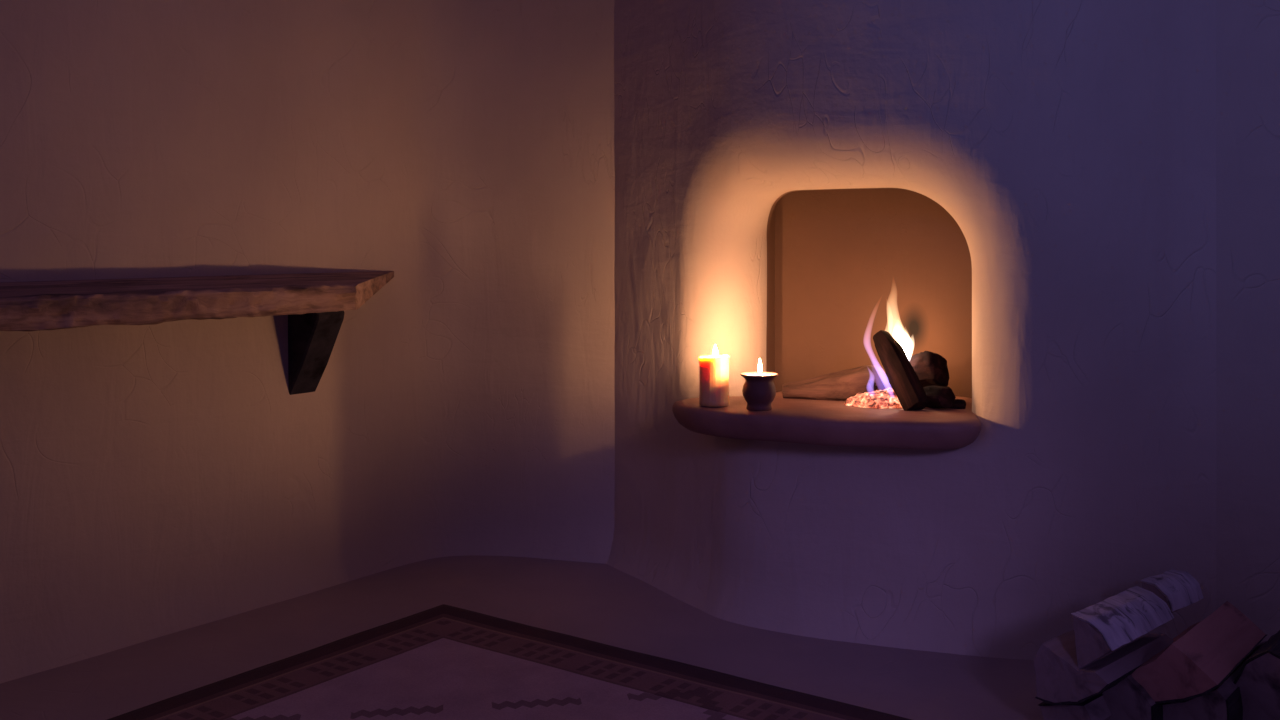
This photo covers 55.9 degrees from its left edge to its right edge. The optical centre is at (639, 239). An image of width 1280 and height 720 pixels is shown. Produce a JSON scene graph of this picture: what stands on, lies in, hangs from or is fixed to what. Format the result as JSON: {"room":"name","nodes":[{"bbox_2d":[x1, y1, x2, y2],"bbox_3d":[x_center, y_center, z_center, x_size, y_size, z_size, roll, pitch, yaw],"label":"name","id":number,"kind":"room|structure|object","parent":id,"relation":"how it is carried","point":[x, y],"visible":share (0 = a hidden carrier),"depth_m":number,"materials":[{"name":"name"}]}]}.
{"room":"traditional dwelling","nodes":[
{"label":"traditional dwelling","id":0,"kind":"room"},
{"bbox_2d":[0,0,492,683],"bbox_3d":[-1.695,-0.352,2.158,0.272,2.565,3.998,0,0,38],"label":"wall","id":1,"kind":"structure","parent":0,"point":[165,478],"depth_m":3.01,"materials":[{"name":"paint"}]},
{"bbox_2d":[0,271,393,394],"bbox_3d":[-1.263,0.252,2.471,0.284,0.326,2.269,0,0,35],"label":"wall shelf","id":2,"kind":"object","parent":1,"relation":"attached to","point":[315,304],"visible":1,"depth_m":2.75,"materials":[{"name":"brown wood"}]},
{"bbox_2d":[0,555,1043,719],"bbox_3d":[0.300,0.980,1.900,7.800,0.100,6.200,0,0,0],"label":"floor","id":3,"kind":"structure","parent":0,"point":[597,602],"depth_m":2.75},
{"bbox_2d":[107,604,910,719],"bbox_3d":[-0.118,0.925,1.377,2.605,0.009,2.304,0,0,36],"label":"rug","id":4,"kind":"object","parent":3,"relation":"on","point":[441,662],"visible":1,"depth_m":2.50,"materials":[{"name":"fabric"}]},
{"bbox_2d":[607,0,1215,659],"bbox_3d":[0.497,-0.360,2.991,1.692,2.580,0.604,0,0,25],"label":"fireplace","id":5,"kind":"object","parent":3,"relation":"on","point":[1020,194],"visible":0.96,"depth_m":2.78,"materials":[{"name":"paint"}]},
{"bbox_2d":[698,345,729,406],"bbox_3d":[0.179,0.326,2.915,0.076,0.144,0.075,0,0,0],"label":"pillar candle","id":6,"kind":"object","parent":5,"relation":"on","point":[714,369],"visible":1,"depth_m":2.89,"materials":[{"name":"brown wax"}]},
{"bbox_2d":[740,360,777,410],"bbox_3d":[0.280,0.339,2.834,0.089,0.119,0.089,0,0,0],"label":"candle","id":7,"kind":"object","parent":5,"relation":"on","point":[759,390],"visible":1,"depth_m":2.81,"materials":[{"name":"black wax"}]},
{"bbox_2d":[782,365,891,400],"bbox_3d":[0.497,0.367,3.031,0.280,0.106,0.108,0,0,7],"label":"log","id":8,"kind":"object","parent":5,"relation":"on","point":[842,385],"visible":0.68,"depth_m":3.01,"materials":[{"name":"brown wood"}]},
{"bbox_2d":[844,387,901,408],"bbox_3d":[0.584,0.380,2.929,0.175,0.044,0.118,0,0,0],"label":"embers","id":9,"kind":"object","parent":5,"relation":"on","point":[886,398],"visible":0.86,"depth_m":2.89},
{"bbox_2d":[869,380,877,390],"bbox_3d":[0.613,0.356,3.019,0.052,0.064,0.129,0,0,45],"label":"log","id":10,"kind":"object","parent":5,"relation":"on","point":[872,383],"visible":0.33,"depth_m":2.97,"materials":[{"name":"brown wood"}]},
{"bbox_2d":[873,330,928,410],"bbox_3d":[0.618,0.316,2.885,0.065,0.193,0.170,0,0,-28],"label":"log","id":11,"kind":"object","parent":5,"relation":"on","point":[903,379],"visible":0.97,"depth_m":2.85,"materials":[{"name":"brown wood"}]},
{"bbox_2d":[908,351,948,386],"bbox_3d":[0.704,0.326,3.005,0.096,0.106,0.119,0,0,-44],"label":"log","id":12,"kind":"object","parent":5,"relation":"on","point":[931,368],"visible":0.7,"depth_m":2.96,"materials":[{"name":"brown wood"}]},
{"bbox_2d":[923,385,955,408],"bbox_3d":[0.701,0.374,2.869,0.058,0.057,0.093,0,0,-27],"label":"log","id":13,"kind":"object","parent":5,"relation":"on","point":[938,396],"visible":0.78,"depth_m":2.83,"materials":[{"name":"brown wood"}]},
{"bbox_2d":[950,399,965,408],"bbox_3d":[0.749,0.393,2.871,0.055,0.032,0.030,0,0,23],"label":"log","id":14,"kind":"object","parent":5,"relation":"on","point":[958,403],"visible":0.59,"depth_m":2.86,"materials":[{"name":"brown wood"}]},
{"bbox_2d":[1038,692,1111,719],"bbox_3d":[0.899,0.890,2.348,0.303,0.074,0.112,0,0,-44],"label":"log","id":15,"kind":"object","parent":3,"relation":"on","point":[1094,708],"visible":0.18,"depth_m":2.24,"materials":[{"name":"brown wood"}]},
{"bbox_2d":[1034,630,1173,704],"bbox_3d":[0.903,0.810,2.321,0.314,0.108,0.150,0,0,-44],"label":"log","id":16,"kind":"object","parent":15,"relation":"on","point":[1059,679],"visible":0.71,"depth_m":2.24,"materials":[{"name":"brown wood"}]},
{"bbox_2d":[1071,586,1173,667],"bbox_3d":[0.921,0.739,2.291,0.275,0.099,0.080,0,0,-43],"label":"log","id":17,"kind":"object","parent":16,"relation":"on","point":[1101,628],"visible":1,"depth_m":2.25,"materials":[{"name":"grey wood"}]},
{"bbox_2d":[1102,675,1164,719],"bbox_3d":[1.000,0.869,2.350,0.124,0.120,0.305,0,0,45],"label":"log","id":18,"kind":"object","parent":3,"relation":"on","point":[1127,700],"visible":0.3,"depth_m":2.23,"materials":[{"name":"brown wood"}]},
{"bbox_2d":[1131,601,1266,703],"bbox_3d":[1.089,0.795,2.334,0.157,0.117,0.363,0,0,41],"label":"log","id":19,"kind":"object","parent":18,"relation":"on","point":[1203,656],"visible":0.98,"depth_m":2.23,"materials":[{"name":"red wood"}]},
{"bbox_2d":[1140,569,1202,612],"bbox_3d":[1.097,0.730,2.486,0.142,0.070,0.069,0,0,-40],"label":"log","id":20,"kind":"object","parent":19,"relation":"on","point":[1178,589],"visible":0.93,"depth_m":2.47,"materials":[{"name":"grey wood"}]},
{"bbox_2d":[1163,641,1266,719],"bbox_3d":[1.123,0.869,2.335,0.129,0.119,0.364,0,0,41],"label":"log","id":21,"kind":"object","parent":3,"relation":"on","point":[1224,702],"visible":0.34,"depth_m":2.19,"materials":[{"name":"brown wood"}]},
{"bbox_2d":[1233,630,1279,719],"bbox_3d":[1.235,0.837,2.312,0.120,0.180,0.304,0,0,41],"label":"log","id":22,"kind":"object","parent":3,"relation":"on","point":[1258,679],"visible":0.95,"depth_m":2.21,"materials":[{"name":"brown wood"}]},
{"bbox_2d":[490,0,614,563],"bbox_3d":[-0.201,-0.352,3.572,0.505,2.565,0.161,0,0,15],"label":"wall","id":23,"kind":"structure","parent":0,"point":[553,186],"depth_m":3.54,"materials":[{"name":"paint"}]},
{"bbox_2d":[1216,0,1279,642],"bbox_3d":[2.414,-0.352,2.321,2.400,2.565,0.152,0,0,16],"label":"wall","id":24,"kind":"structure","parent":0,"point":[1247,31],"depth_m":2.60,"materials":[{"name":"paint"}]}
]}

